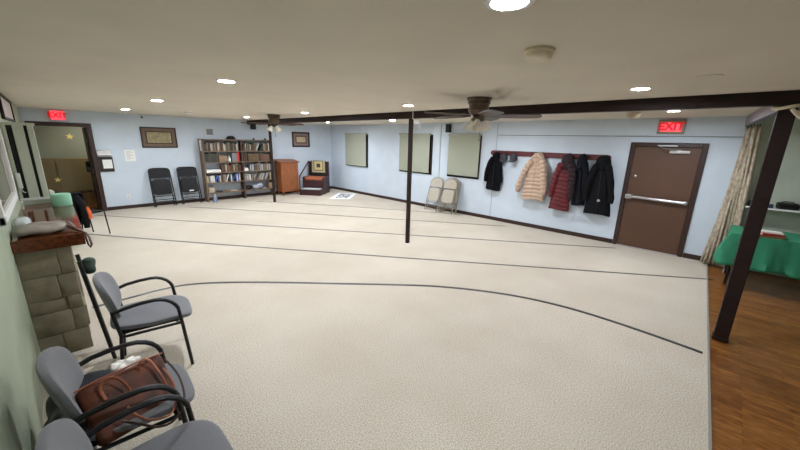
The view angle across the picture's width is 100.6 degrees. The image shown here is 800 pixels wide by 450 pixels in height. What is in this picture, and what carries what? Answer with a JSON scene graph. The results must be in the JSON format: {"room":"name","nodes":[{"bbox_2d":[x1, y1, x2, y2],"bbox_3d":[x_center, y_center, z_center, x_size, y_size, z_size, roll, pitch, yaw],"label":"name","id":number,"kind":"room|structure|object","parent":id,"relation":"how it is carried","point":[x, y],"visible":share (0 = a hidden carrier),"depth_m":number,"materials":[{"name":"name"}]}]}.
{"room":"house of worship","nodes":[
{"label":"house of worship","id":0,"kind":"room"},
{"bbox_2d":[0,92,42,449],"bbox_3d":[-3.224,-0.044,2.660,13.410,2.340,0.120,15,19,42],"label":"wall","id":1,"kind":"structure","parent":0,"point":[21,389],"depth_m":1.97,"materials":[{"name":"green paint"}]},
{"bbox_2d":[0,93,15,121],"bbox_3d":[-5.225,-1.542,4.416,2.000,0.300,0.030,15,19,42],"label":"picture frame","id":2,"kind":"object","parent":1,"relation":"attached to","point":[6,110],"visible":0.89,"depth_m":4.32,"materials":[{"name":"brown wood"}]},
{"bbox_2d":[0,129,17,225],"bbox_3d":[-3.266,-0.491,2.706,1.480,0.740,0.030,15,19,42],"label":"wall mirror","id":3,"kind":"object","parent":1,"relation":"attached to","point":[8,192],"visible":1,"depth_m":2.87,"materials":[{"name":"white mirror"}]},
{"bbox_2d":[0,122,50,204],"bbox_3d":[-4.160,-0.679,3.724,0.080,0.900,0.270,15,19,42],"label":"shutter","id":4,"kind":"object","parent":1,"relation":"attached to","point":[19,138],"visible":0.86,"depth_m":3.70,"materials":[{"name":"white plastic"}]},
{"bbox_2d":[33,125,87,157],"bbox_3d":[-8.842,-1.773,8.905,0.100,2.340,3.100,15,19,42],"label":"wall","id":5,"kind":"structure","parent":0,"point":[52,141],"depth_m":8.68,"materials":[{"name":"grey paint"}]},
{"bbox_2d":[87,203,99,209],"bbox_3d":[-8.273,-0.433,8.646,1.770,0.098,3.300,15,19,42],"label":"floor","id":6,"kind":"structure","parent":0,"point":[94,206],"depth_m":8.56,"materials":[{"name":"brown wood"}]},
{"bbox_2d":[41,158,96,202],"bbox_3d":[-8.644,-1.165,8.847,0.470,1.200,1.900,15,19,42],"label":"cabinet","id":7,"kind":"object","parent":6,"relation":"on","point":[73,174],"visible":0.2,"depth_m":8.57,"materials":[{"name":"brown paint"}]},
{"bbox_2d":[79,190,93,205],"bbox_3d":[-8.223,-0.709,8.747,0.276,0.385,0.276,15,19,42],"label":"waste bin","id":8,"kind":"object","parent":6,"relation":"on","point":[87,194],"visible":0.92,"depth_m":8.69,"materials":[{"name":"brown"}]},
{"bbox_2d":[17,107,331,209],"bbox_3d":[-5.340,-1.952,9.944,0.120,2.340,7.730,15,19,42],"label":"wall","id":9,"kind":"structure","parent":0,"point":[116,133],"depth_m":8.98,"materials":[{"name":"blue paint"}]},
{"bbox_2d":[47,110,65,119],"bbox_3d":[-7.550,-2.417,7.324,0.052,0.200,0.295,15,19,42],"label":"exit sign","id":10,"kind":"object","parent":9,"relation":"attached to","point":[53,114],"visible":1,"depth_m":7.30,"materials":[{"name":"red"}]},
{"bbox_2d":[24,121,107,210],"bbox_3d":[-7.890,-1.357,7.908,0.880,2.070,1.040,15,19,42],"label":"door frame","id":11,"kind":"structure","parent":9,"relation":"in","point":[92,165],"depth_m":7.94,"materials":[{"name":"brown paint"}]},
{"bbox_2d":[96,150,114,171],"bbox_3d":[-7.100,-1.546,8.021,0.090,0.520,0.270,15,19,42],"label":"sign holder","id":12,"kind":"object","parent":9,"relation":"attached to","point":[106,164],"visible":1,"depth_m":8.02,"materials":[{"name":"black"}]},
{"bbox_2d":[124,150,135,160],"bbox_3d":[-6.789,-1.749,8.359,0.005,0.280,0.210,15,19,42],"label":"paper notice","id":13,"kind":"object","parent":9,"relation":"attached to","point":[129,154],"visible":1,"depth_m":8.36,"materials":[{"name":"white"}]},
{"bbox_2d":[139,127,177,147],"bbox_3d":[-6.306,-2.289,8.705,0.030,0.520,0.780,15,19,42],"label":"picture frame","id":14,"kind":"object","parent":9,"relation":"attached to","point":[151,137],"visible":1,"depth_m":8.69,"materials":[{"name":"black"}]},
{"bbox_2d":[204,127,214,136],"bbox_3d":[-5.454,-2.661,9.515,0.024,0.260,0.280,15,19,42],"label":"notice","id":15,"kind":"object","parent":9,"relation":"attached to","point":[208,131],"visible":1,"depth_m":9.51,"materials":[{"name":"white"}]},
{"bbox_2d":[206,129,212,134],"bbox_3d":[-5.447,-2.664,9.508,0.005,0.160,0.170,15,19,42],"label":"print","id":16,"kind":"object","parent":15,"relation":"attached to","point":[208,131],"depth_m":9.50},
{"bbox_2d":[107,186,331,210],"bbox_3d":[-4.942,-0.933,10.554,0.015,0.085,6.620,15,19,42],"label":"baseboard","id":17,"kind":"structure","parent":9,"relation":"attached to","point":[263,193],"depth_m":9.33,"materials":[{"name":"brown paint"}]},
{"bbox_2d":[250,124,255,129],"bbox_3d":[-4.553,-3.055,10.300,0.114,0.180,0.140,15,19,42],"label":"wall speaker","id":18,"kind":"object","parent":9,"relation":"attached to","point":[252,126],"visible":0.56,"depth_m":10.26,"materials":[{"name":"black plastic"}]},
{"bbox_2d":[292,132,309,146],"bbox_3d":[-3.446,-2.974,11.568,0.030,0.510,0.670,15,19,42],"label":"picture frame","id":19,"kind":"object","parent":9,"relation":"attached to","point":[299,139],"visible":1,"depth_m":11.56,"materials":[{"name":"black"}]},
{"bbox_2d":[43,188,708,449],"bbox_3d":[-1.347,0.245,6.470,11.297,0.011,7.930,15,19,42],"label":"floor","id":20,"kind":"structure","parent":0,"point":[276,366],"depth_m":3.39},
{"bbox_2d":[10,203,93,352],"bbox_3d":[-3.535,0.411,3.454,2.050,1.050,0.410,15,19,42],"label":"fireplace","id":21,"kind":"object","parent":20,"relation":"on","point":[46,264],"visible":0.96,"depth_m":2.76,"materials":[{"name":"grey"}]},
{"bbox_2d":[13,216,31,226],"bbox_3d":[-3.211,-0.017,2.823,0.183,0.109,0.107,15,19,42],"label":"plastic bag","id":22,"kind":"object","parent":21,"relation":"on","point":[18,221],"visible":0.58,"depth_m":2.78,"materials":[{"name":"white"}]},
{"bbox_2d":[10,203,85,253],"bbox_3d":[-3.524,-0.049,3.336,2.050,0.100,0.410,15,19,42],"label":"mantel shelf","id":23,"kind":"object","parent":21,"relation":"attached to","point":[66,238],"depth_m":2.75,"materials":[{"name":"brown wood"}]},
{"bbox_2d":[13,220,92,247],"bbox_3d":[-2.857,0.074,2.783,0.513,0.214,0.311,-5,16,-23],"label":"pouch","id":24,"kind":"object","parent":21,"relation":"on","point":[40,227],"visible":1,"depth_m":2.69,"materials":[{"name":"beige fabric"}]},
{"bbox_2d":[49,190,72,206],"bbox_3d":[-3.857,-0.316,3.778,0.170,0.185,0.170,15,19,42],"label":"wipes canister","id":25,"kind":"object","parent":21,"relation":"on","point":[57,199],"visible":1,"depth_m":3.73,"materials":[{"name":"green plastic"}]},
{"bbox_2d":[43,396,97,449],"bbox_3d":[-1.879,1.176,1.889,0.463,0.414,0.212,15,19,42],"label":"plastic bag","id":26,"kind":"object","parent":20,"relation":"on","point":[53,413],"visible":0.14,"depth_m":1.83,"materials":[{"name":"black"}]},
{"bbox_2d":[76,205,110,233],"bbox_3d":[-5.749,-0.180,6.048,0.422,0.793,0.482,4,15,11],"label":"folding chair","id":27,"kind":"object","parent":20,"relation":"on","point":[93,211],"visible":0.17,"depth_m":6.13,"materials":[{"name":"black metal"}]},
{"bbox_2d":[54,191,92,227],"bbox_3d":[-5.772,-0.268,5.814,0.712,0.623,0.207,4,15,11],"label":"jacket","id":28,"kind":"object","parent":27,"relation":"on","point":[77,198],"visible":0.3,"depth_m":5.75,"materials":[{"name":"black fabric"}]},
{"bbox_2d":[75,254,116,358],"bbox_3d":[-2.525,0.686,2.763,0.238,0.897,0.113,15,19,42],"label":"folding stand","id":29,"kind":"object","parent":20,"relation":"on","point":[78,258],"visible":0.98,"depth_m":2.69,"materials":[{"name":"black metal"}]},
{"bbox_2d":[81,257,95,273],"bbox_3d":[-2.511,0.321,2.683,0.164,0.138,0.088,15,19,42],"label":"cloth bag","id":30,"kind":"object","parent":29,"relation":"hanging from","point":[89,263],"visible":0.94,"depth_m":2.64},
{"bbox_2d":[36,340,194,449],"bbox_3d":[-1.481,0.988,1.826,0.578,0.836,0.536,-12,19,-42],"label":"armchair","id":31,"kind":"object","parent":20,"relation":"on","point":[59,372],"visible":0.66,"depth_m":1.65,"materials":[{"name":"grey fabric"}]},
{"bbox_2d":[79,369,117,388],"bbox_3d":[-1.642,0.874,1.802,0.242,0.109,0.256,15,19,42],"label":"cloth","id":32,"kind":"object","parent":31,"relation":"on","point":[89,377],"visible":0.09,"depth_m":1.81,"materials":[{"name":"black"}]},
{"bbox_2d":[108,355,139,371],"bbox_3d":[-1.588,0.817,1.915,0.125,0.088,0.169,15,19,42],"label":"tissue","id":33,"kind":"object","parent":31,"relation":"on","point":[118,364],"visible":0.49,"depth_m":1.90,"materials":[{"name":"white"}]},
{"bbox_2d":[74,352,185,446],"bbox_3d":[-1.366,0.895,1.718,0.354,0.307,0.384,10,17,32],"label":"tote bag","id":34,"kind":"object","parent":31,"relation":"on","point":[152,369],"visible":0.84,"depth_m":1.68,"materials":[{"name":"brown leather"}]},
{"bbox_2d":[35,394,232,449],"bbox_3d":[-1.028,1.105,1.410,0.536,0.836,0.578,15,19,42],"label":"armchair","id":35,"kind":"object","parent":20,"relation":"on","point":[65,433],"visible":1,"depth_m":1.53,"materials":[{"name":"grey fabric"}]},
{"bbox_2d":[92,272,193,364],"bbox_3d":[-2.053,0.745,2.727,0.578,0.836,0.536,-10,18,-37],"label":"armchair","id":36,"kind":"object","parent":20,"relation":"on","point":[140,315],"visible":0.99,"depth_m":2.60,"materials":[{"name":"grey fabric"}]},
{"bbox_2d":[148,168,176,206],"bbox_3d":[-6.307,-1.000,8.816,0.278,1.005,0.519,15,19,42],"label":"folding chair","id":37,"kind":"object","parent":20,"relation":"on","point":[158,186],"visible":1,"depth_m":8.78,"materials":[{"name":"black metal"}]},
{"bbox_2d":[176,167,202,203],"bbox_3d":[-5.873,-1.110,9.274,0.252,1.010,0.519,15,19,42],"label":"folding chair","id":38,"kind":"object","parent":20,"relation":"on","point":[189,184],"visible":1,"depth_m":9.24,"materials":[{"name":"black metal"}]},
{"bbox_2d":[213,194,217,202],"bbox_3d":[-5.309,-0.768,9.549,0.112,0.240,0.112,15,19,42],"label":"water bottle","id":39,"kind":"object","parent":20,"relation":"on","point":[215,200],"visible":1,"depth_m":9.52,"materials":[{"name":"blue plastic"}]},
{"bbox_2d":[198,139,272,201],"bbox_3d":[-4.896,-1.700,10.153,0.290,1.770,2.020,15,19,42],"label":"bookshelf","id":40,"kind":"object","parent":20,"relation":"on","point":[243,189],"visible":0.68,"depth_m":9.94,"materials":[{"name":"brown wood"}]},
{"bbox_2d":[208,187,214,192],"bbox_3d":[-5.508,-1.019,9.668,0.200,0.139,0.150,15,19,42],"label":"storage box","id":41,"kind":"object","parent":40,"relation":"on","point":[210,189],"visible":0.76,"depth_m":9.60,"materials":[{"name":"beige"}]},
{"bbox_2d":[206,169,220,172],"bbox_3d":[-5.415,-1.565,9.614,0.200,0.069,0.380,15,19,42],"label":"paper stack","id":42,"kind":"object","parent":40,"relation":"on","point":[210,170],"visible":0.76,"depth_m":9.55,"materials":[{"name":"white"}]},
{"bbox_2d":[218,155,226,161],"bbox_3d":[-5.212,-1.945,9.725,0.200,0.179,0.220,15,19,42],"label":"storage box","id":43,"kind":"object","parent":40,"relation":"on","point":[221,158],"visible":0.79,"depth_m":9.65,"materials":[{"name":"brown cardboard"}]},
{"bbox_2d":[229,153,233,161],"bbox_3d":[-5.016,-2.022,9.905,0.190,0.250,0.050,15,19,42],"label":"book","id":44,"kind":"object","parent":40,"relation":"on","point":[230,154],"visible":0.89,"depth_m":9.85,"materials":[{"name":"grey paper"}]},
{"bbox_2d":[247,153,259,160],"bbox_3d":[-4.588,-2.113,10.344,0.200,0.229,0.340,15,19,42],"label":"storage box","id":45,"kind":"object","parent":40,"relation":"on","point":[250,156],"visible":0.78,"depth_m":10.26,"materials":[{"name":"cardboard"}]},
{"bbox_2d":[252,183,262,188],"bbox_3d":[-4.561,-1.255,10.644,0.200,0.197,0.340,15,19,42],"label":"plastic bag","id":46,"kind":"object","parent":40,"relation":"on","point":[257,185],"visible":0.96,"depth_m":10.55,"materials":[{"name":"grey"}]},
{"bbox_2d":[259,154,269,160],"bbox_3d":[-4.346,-2.159,10.590,0.200,0.209,0.295,15,19,42],"label":"storage box","id":47,"kind":"object","parent":40,"relation":"on","point":[263,157],"visible":0.79,"depth_m":10.51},
{"bbox_2d":[266,182,271,187],"bbox_3d":[-4.275,-1.318,10.902,0.200,0.169,0.130,15,19,42],"label":"storage box","id":48,"kind":"object","parent":40,"relation":"on","point":[269,184],"visible":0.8,"depth_m":10.83,"materials":[{"name":"brown cardboard"}]},
{"bbox_2d":[268,124,275,201],"bbox_3d":[-3.685,-1.758,9.576,0.060,2.225,0.060,15,19,42],"label":"support post","id":49,"kind":"object","parent":20,"relation":"on","point":[269,132],"visible":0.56,"depth_m":9.57,"materials":[{"name":"brown wood"}]},
{"bbox_2d":[273,159,298,195],"bbox_3d":[-3.775,-1.612,11.144,0.458,1.164,0.700,15,19,42],"label":"cabinet","id":50,"kind":"object","parent":20,"relation":"on","point":[287,179],"visible":1,"depth_m":10.98,"materials":[{"name":"brown wood"}]},
{"bbox_2d":[299,161,329,195],"bbox_3d":[-2.942,-1.631,11.436,0.740,1.096,0.920,3,14,7],"label":"pulpit","id":51,"kind":"object","parent":20,"relation":"on","point":[313,184],"visible":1,"depth_m":11.35,"materials":[{"name":"brown wood"}]},
{"bbox_2d":[305,176,324,180],"bbox_3d":[-2.932,-1.625,11.530,0.640,0.119,0.460,3,14,7],"label":"seat cushion","id":52,"kind":"object","parent":51,"relation":"on","point":[307,178],"depth_m":11.33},
{"bbox_2d":[311,160,325,173],"bbox_3d":[-2.881,-2.047,11.775,0.520,0.458,0.067,3,14,7],"label":"cushion","id":53,"kind":"object","parent":51,"relation":"on","point":[317,167],"visible":1,"depth_m":11.75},
{"bbox_2d":[330,193,356,198],"bbox_3d":[-1.893,-0.982,11.194,0.650,0.008,1.260,2,14,3],"label":"rug","id":54,"kind":"object","parent":20,"relation":"on","point":[338,195],"visible":1,"depth_m":11.09,"materials":[{"name":"white fabric"}]},
{"bbox_2d":[197,207,498,225],"bbox_3d":[-1.612,-0.237,8.309,8.201,0.003,0.085,4,14,9],"label":"tape line","id":55,"kind":"object","parent":20,"relation":"on","point":[197,207],"visible":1,"depth_m":8.25,"materials":[{"name":"black"}]},
{"bbox_2d":[261,201,448,213],"bbox_3d":[-1.484,-0.522,9.438,5.740,0.003,0.138,4,15,11],"label":"tape line","id":56,"kind":"object","parent":20,"relation":"on","point":[261,201],"visible":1,"depth_m":9.46,"materials":[{"name":"black"}]},
{"bbox_2d":[99,215,611,247],"bbox_3d":[-1.541,0.099,6.995,11.290,0.003,0.034,3,14,8],"label":"tape line","id":57,"kind":"object","parent":20,"relation":"on","point":[99,215],"visible":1,"depth_m":6.86,"materials":[{"name":"black"}]},
{"bbox_2d":[92,281,702,353],"bbox_3d":[-0.221,0.915,3.918,6.275,0.003,1.147,3,14,5],"label":"tape line","id":58,"kind":"object","parent":20,"relation":"on","point":[642,331],"visible":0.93,"depth_m":4.23,"materials":[{"name":"black"}]},
{"bbox_2d":[89,234,712,279],"bbox_3d":[-0.873,0.475,5.583,11.004,0.003,0.074,3,14,8],"label":"tape line","id":59,"kind":"object","parent":20,"relation":"on","point":[89,234],"visible":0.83,"depth_m":5.41,"materials":[{"name":"black"}]},
{"bbox_2d":[405,119,413,242],"bbox_3d":[0.165,-0.745,5.972,0.060,2.225,0.060,15,19,42],"label":"support post","id":60,"kind":"object","parent":20,"relation":"on","point":[410,130],"visible":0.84,"depth_m":5.93,"materials":[{"name":"brown wood"}]},
{"bbox_2d":[424,177,442,211],"bbox_3d":[0.947,-0.854,9.145,0.455,0.910,0.294,15,19,42],"label":"folding chair","id":61,"kind":"object","parent":20,"relation":"on","point":[433,193],"visible":1,"depth_m":9.12,"materials":[{"name":"beige metal"}]},
{"bbox_2d":[438,178,457,214],"bbox_3d":[1.285,-0.766,8.802,0.455,0.921,0.248,15,19,42],"label":"folding chair","id":62,"kind":"object","parent":20,"relation":"on","point":[447,196],"visible":1,"depth_m":8.77,"materials":[{"name":"beige metal"}]},
{"bbox_2d":[442,178,460,213],"bbox_3d":[1.377,-0.778,8.837,0.455,0.928,0.209,15,19,42],"label":"folding chair","id":63,"kind":"object","parent":20,"relation":"on","point":[457,180],"visible":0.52,"depth_m":8.72,"materials":[{"name":"beige metal"}]},
{"bbox_2d":[706,263,711,449],"bbox_3d":[2.583,1.280,2.777,0.016,0.016,7.717,14,19,40],"label":"trim","id":64,"kind":"structure","parent":20,"relation":"on","point":[708,338],"depth_m":2.74,"materials":[{"name":"grey"}]},
{"bbox_2d":[0,0,799,124],"bbox_3d":[-0.461,-1.858,5.103,13.610,0.100,7.930,15,19,42],"label":"ceiling","id":65,"kind":"structure","parent":0,"point":[286,58],"depth_m":1.91,"materials":[{"name":"beige paint"}]},
{"bbox_2d":[215,79,236,82],"bbox_3d":[-1.554,-1.286,2.970,0.176,0.008,0.176,15,19,42],"label":"recessed light","id":66,"kind":"object","parent":65,"relation":"in","point":[218,80],"visible":1,"depth_m":2.94,"materials":[{"name":"white plastic"}]},
{"bbox_2d":[241,114,303,136],"bbox_3d":[-2.760,-2.208,7.412,1.292,0.470,1.236,8,16,23],"label":"ceiling fan","id":67,"kind":"object","parent":65,"relation":"hanging from","point":[273,120],"visible":1,"depth_m":7.27,"materials":[{"name":"brown metal"}]},
{"bbox_2d":[424,96,541,140],"bbox_3d":[0.846,-1.202,3.809,1.292,0.470,1.236,-10,18,-39],"label":"ceiling fan","id":68,"kind":"object","parent":65,"relation":"hanging from","point":[478,109],"visible":1,"depth_m":3.66,"materials":[{"name":"brown metal"}]},
{"bbox_2d":[484,0,535,11],"bbox_3d":[0.381,-0.777,1.158,0.176,0.008,0.176,15,19,42],"label":"recessed light","id":69,"kind":"object","parent":65,"relation":"in","point":[494,5],"visible":1,"depth_m":1.18,"materials":[{"name":"white plastic"}]},
{"bbox_2d":[491,0,528,8],"bbox_3d":[0.381,-0.777,1.158,0.126,0.005,0.126,15,19,42],"label":"diffuser","id":70,"kind":"object","parent":69,"relation":"attached to","point":[495,4],"depth_m":1.17,"materials":[{"name":"white"}]},
{"bbox_2d":[247,90,799,124],"bbox_3d":[-0.646,-2.101,6.475,11.210,0.115,0.110,15,19,42],"label":"ceiling beam","id":71,"kind":"structure","parent":65,"relation":"attached to","point":[789,97],"depth_m":3.57,"materials":[{"name":"brown wood"}]},
{"bbox_2d":[524,45,555,62],"bbox_3d":[0.733,-0.894,1.753,0.156,0.058,0.156,15,19,42],"label":"smoke detector","id":72,"kind":"object","parent":65,"relation":"attached to","point":[535,54],"visible":1,"depth_m":1.71,"materials":[{"name":"beige plastic"}]},
{"bbox_2d":[626,112,640,118],"bbox_3d":[3.422,-1.604,4.874,0.180,0.095,0.180,15,19,42],"label":"sensor","id":73,"kind":"object","parent":65,"relation":"attached to","point":[631,115],"visible":0.98,"depth_m":4.82,"materials":[{"name":"beige plastic"}]},
{"bbox_2d":[629,87,652,89],"bbox_3d":[2.054,-1.163,2.836,0.176,0.008,0.176,15,19,42],"label":"recessed light","id":74,"kind":"object","parent":65,"relation":"in","point":[633,88],"visible":1,"depth_m":2.81,"materials":[{"name":"white plastic"}]},
{"bbox_2d":[695,74,723,78],"bbox_3d":[2.132,-1.022,2.289,0.150,0.007,0.150,15,19,42],"label":"cover plate","id":75,"kind":"object","parent":65,"relation":"attached to","point":[708,76],"visible":1,"depth_m":2.27,"materials":[{"name":"beige paint"}]},
{"bbox_2d":[745,106,776,126],"bbox_3d":[4.279,-1.306,3.928,0.043,0.164,2.940,13,19,39],"label":"track","id":76,"kind":"object","parent":65,"relation":"attached to","point":[763,113],"visible":0.57,"depth_m":3.92,"materials":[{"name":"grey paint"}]},
{"bbox_2d":[699,124,762,268],"bbox_3d":[5.146,-0.410,5.105,0.140,2.182,0.415,-10,18,-38],"label":"curtain","id":77,"kind":"object","parent":76,"relation":"hanging from","point":[731,212],"visible":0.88,"depth_m":5.05,"materials":[{"name":"beige fabric"}]},
{"bbox_2d":[331,116,799,279],"bbox_3d":[2.209,-1.317,8.181,13.510,2.340,0.120,15,19,42],"label":"wall","id":78,"kind":"structure","parent":0,"point":[382,176],"depth_m":7.21,"materials":[{"name":"blue paint"}]},
{"bbox_2d":[349,134,367,167],"bbox_3d":[-1.463,-2.584,11.516,1.190,1.085,0.125,15,19,42],"label":"window","id":79,"kind":"structure","parent":78,"relation":"in","point":[367,134],"depth_m":11.17,"materials":[{"name":"brown wood"}]},
{"bbox_2d":[345,133,366,166],"bbox_3d":[-1.534,-2.601,11.443,1.140,1.090,0.068,15,19,42],"label":"roller shade","id":80,"kind":"object","parent":79,"relation":"attached to","point":[355,143],"visible":1,"depth_m":11.41,"materials":[{"name":"grey"}]},
{"bbox_2d":[399,135,432,174],"bbox_3d":[0.480,-2.073,9.698,1.250,1.085,0.125,15,19,42],"label":"window","id":81,"kind":"structure","parent":78,"relation":"in","point":[431,136],"depth_m":9.32,"materials":[{"name":"brown wood"}]},
{"bbox_2d":[399,133,430,172],"bbox_3d":[0.402,-2.097,9.630,1.180,1.080,0.068,15,19,42],"label":"roller shade","id":82,"kind":"object","parent":81,"relation":"attached to","point":[421,141],"visible":1,"depth_m":9.54,"materials":[{"name":"grey"}]},
{"bbox_2d":[445,124,451,132],"bbox_3d":[1.266,-2.524,8.675,0.120,0.210,0.114,15,19,42],"label":"wall speaker","id":83,"kind":"object","parent":78,"relation":"attached to","point":[448,126],"visible":1,"depth_m":8.63,"materials":[{"name":"black plastic"}]},
{"bbox_2d":[447,135,481,178],"bbox_3d":[1.670,-1.765,8.582,0.970,1.075,0.125,15,19,42],"label":"window","id":84,"kind":"structure","parent":78,"relation":"in","point":[477,177],"depth_m":8.33,"materials":[{"name":"brown wood"}]},
{"bbox_2d":[447,133,481,176],"bbox_3d":[1.610,-1.791,8.496,0.950,1.055,0.068,15,19,42],"label":"roller shade","id":85,"kind":"object","parent":84,"relation":"attached to","point":[463,149],"visible":0.97,"depth_m":8.47,"materials":[{"name":"grey"}]},
{"bbox_2d":[332,186,612,242],"bbox_3d":[0.762,-0.575,9.697,9.480,0.085,0.015,15,19,42],"label":"baseboard","id":86,"kind":"structure","parent":78,"relation":"attached to","point":[556,230],"depth_m":8.07,"materials":[{"name":"brown paint"}]},
{"bbox_2d":[491,150,610,161],"bbox_3d":[3.044,-1.428,7.112,2.530,0.247,0.176,15,19,42],"label":"coat rack","id":87,"kind":"object","parent":78,"relation":"attached to","point":[509,153],"depth_m":7.38,"materials":[{"name":"red wood"}]},
{"bbox_2d":[484,152,502,190],"bbox_3d":[2.233,-1.273,7.899,0.486,0.916,0.190,15,19,42],"label":"jacket","id":88,"kind":"object","parent":87,"relation":"hanging from","point":[493,177],"visible":0.99,"depth_m":7.88,"materials":[{"name":"black fabric"}]},
{"bbox_2d":[492,152,499,159],"bbox_3d":[2.244,-1.623,7.798,0.163,0.187,0.130,15,19,42],"label":"hood","id":89,"kind":"object","parent":88,"relation":"attached to","point":[496,156],"depth_m":7.74,"materials":[{"name":"black"}]},
{"bbox_2d":[515,152,546,201],"bbox_3d":[2.893,-1.063,7.264,0.697,1.053,0.220,15,19,42],"label":"coat","id":90,"kind":"object","parent":87,"relation":"hanging from","point":[535,169],"visible":1,"depth_m":7.19,"materials":[{"name":"beige fabric"}]},
{"bbox_2d":[533,152,544,162],"bbox_3d":[2.966,-1.437,7.130,0.265,0.260,0.140,15,19,42],"label":"hood","id":91,"kind":"object","parent":90,"relation":"attached to","point":[538,157],"depth_m":7.05,"materials":[{"name":"beige"}]},
{"bbox_2d":[548,153,575,211],"bbox_3d":[3.354,-0.879,6.847,0.508,1.184,0.220,15,19,42],"label":"coat","id":92,"kind":"object","parent":87,"relation":"hanging from","point":[562,186],"visible":1,"depth_m":6.80,"materials":[{"name":"red fabric"}]},
{"bbox_2d":[561,153,573,169],"bbox_3d":[3.393,-1.267,6.741,0.244,0.378,0.138,15,19,42],"label":"hood","id":93,"kind":"object","parent":92,"relation":"attached to","point":[567,163],"depth_m":6.67,"materials":[{"name":"black"}]},
{"bbox_2d":[571,154,588,205],"bbox_3d":[3.612,-0.892,6.612,0.290,1.037,0.186,15,19,42],"label":"coat","id":94,"kind":"object","parent":87,"relation":"hanging from","point":[582,172],"visible":0.82,"depth_m":6.59,"materials":[{"name":"black fabric"}]},
{"bbox_2d":[577,154,587,168],"bbox_3d":[3.585,-1.253,6.548,0.183,0.306,0.132,15,19,42],"label":"hood","id":95,"kind":"object","parent":94,"relation":"attached to","point":[582,163],"depth_m":6.49,"materials":[{"name":"black"}]},
{"bbox_2d":[582,155,613,216],"bbox_3d":[3.850,-0.758,6.392,0.545,1.159,0.210,15,19,42],"label":"coat","id":96,"kind":"object","parent":87,"relation":"hanging from","point":[598,193],"visible":1,"depth_m":6.36,"materials":[{"name":"black fabric"}]},
{"bbox_2d":[596,155,610,170],"bbox_3d":[3.854,-1.175,6.306,0.265,0.309,0.140,15,19,42],"label":"hood","id":97,"kind":"object","parent":96,"relation":"attached to","point":[603,163],"depth_m":6.24,"materials":[{"name":"black"}]},
{"bbox_2d":[506,135,726,136],"bbox_3d":[3.769,-1.723,6.425,4.070,0.012,0.030,15,19,42],"label":"trim","id":98,"kind":"structure","parent":78,"relation":"attached to","point":[506,135],"depth_m":5.96,"materials":[{"name":"grey"}]},
{"bbox_2d":[498,116,746,136],"bbox_3d":[3.776,-1.875,6.390,4.070,0.300,0.020,15,19,42],"label":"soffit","id":99,"kind":"structure","parent":78,"relation":"attached to","point":[729,126],"depth_m":6.09,"materials":[{"name":"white paint"}]},
{"bbox_2d":[612,142,709,256],"bbox_3d":[4.547,-0.468,5.904,1.060,1.930,0.279,15,19,42],"label":"door","id":100,"kind":"structure","parent":78,"relation":"in","point":[661,193],"depth_m":5.89,"materials":[{"name":"wood"}]},
{"bbox_2d":[656,119,686,133],"bbox_3d":[4.572,-1.653,5.597,0.370,0.235,0.052,15,19,42],"label":"exit sign","id":101,"kind":"object","parent":78,"relation":"attached to","point":[675,126],"visible":1,"depth_m":5.57,"materials":[{"name":"red plastic"}]},
{"bbox_2d":[682,253,700,260],"bbox_3d":[5.059,0.555,5.675,0.355,0.085,0.015,15,19,42],"label":"baseboard","id":102,"kind":"structure","parent":78,"relation":"attached to","point":[685,255],"depth_m":5.71,"materials":[{"name":"brown paint"}]},
{"bbox_2d":[745,204,799,212],"bbox_3d":[5.753,-0.096,4.658,1.380,0.182,0.260,15,19,42],"label":"wall shelf","id":103,"kind":"object","parent":78,"relation":"attached to","point":[746,205],"visible":0.32,"depth_m":4.76,"materials":[{"name":"white plastic"}]},
{"bbox_2d":[776,201,799,210],"bbox_3d":[5.576,-0.279,4.776,0.220,0.104,0.174,15,19,42],"label":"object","id":104,"kind":"object","parent":103,"relation":"on","point":[779,205],"visible":1,"depth_m":4.74,"materials":[{"name":"black plastic"}]},
{"bbox_2d":[708,263,799,449],"bbox_3d":[3.356,1.531,2.079,2.800,0.088,7.930,15,19,42],"label":"floor","id":105,"kind":"structure","parent":0,"point":[755,375],"depth_m":2.94,"materials":[{"name":"brown wood"}]},
{"bbox_2d":[723,265,729,283],"bbox_3d":[5.300,0.557,4.373,1.460,0.735,0.680,15,19,42],"label":"folding table","id":106,"kind":"object","parent":105,"relation":"on","point":[727,267],"visible":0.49,"depth_m":4.70,"materials":[{"name":"green cloth"},{"name":"black metal"}]},
{"bbox_2d":[713,225,799,279],"bbox_3d":[5.260,0.412,4.331,1.667,0.452,0.850,15,19,42],"label":"tablecloth","id":107,"kind":"object","parent":106,"relation":"on","point":[778,256],"visible":0.79,"depth_m":4.32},
{"bbox_2d":[759,234,784,239],"bbox_3d":[4.862,0.142,4.370,0.230,0.030,0.170,10,17,31],"label":"book","id":108,"kind":"object","parent":107,"relation":"on","point":[765,236],"visible":0.54,"depth_m":4.29,"materials":[{"name":"brown paper"}]},
{"bbox_2d":[760,233,785,236],"bbox_3d":[4.863,0.115,4.363,0.220,0.025,0.165,8,16,23],"label":"book","id":109,"kind":"object","parent":108,"relation":"on","point":[767,234],"visible":0.61,"depth_m":4.29,"materials":[{"name":"red paper"}]},
{"bbox_2d":[761,229,783,234],"bbox_3d":[4.871,0.094,4.358,0.200,0.018,0.150,12,18,37],"label":"book","id":110,"kind":"object","parent":109,"relation":"on","point":[762,230],"visible":0.86,"depth_m":4.33,"materials":[{"name":"white paper"}]},
{"bbox_2d":[712,105,798,342],"bbox_3d":[3.255,0.067,3.079,0.122,2.225,0.122,15,19,42],"label":"support post","id":111,"kind":"object","parent":105,"relation":"on","point":[784,120],"visible":0.94,"depth_m":3.02,"materials":[{"name":"brown wood"}]},
{"bbox_2d":[771,104,799,118],"bbox_3d":[3.279,-0.956,2.817,0.198,0.120,0.204,15,19,42],"label":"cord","id":112,"kind":"object","parent":111,"relation":"attached to","point":[793,110],"visible":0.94,"depth_m":2.74,"materials":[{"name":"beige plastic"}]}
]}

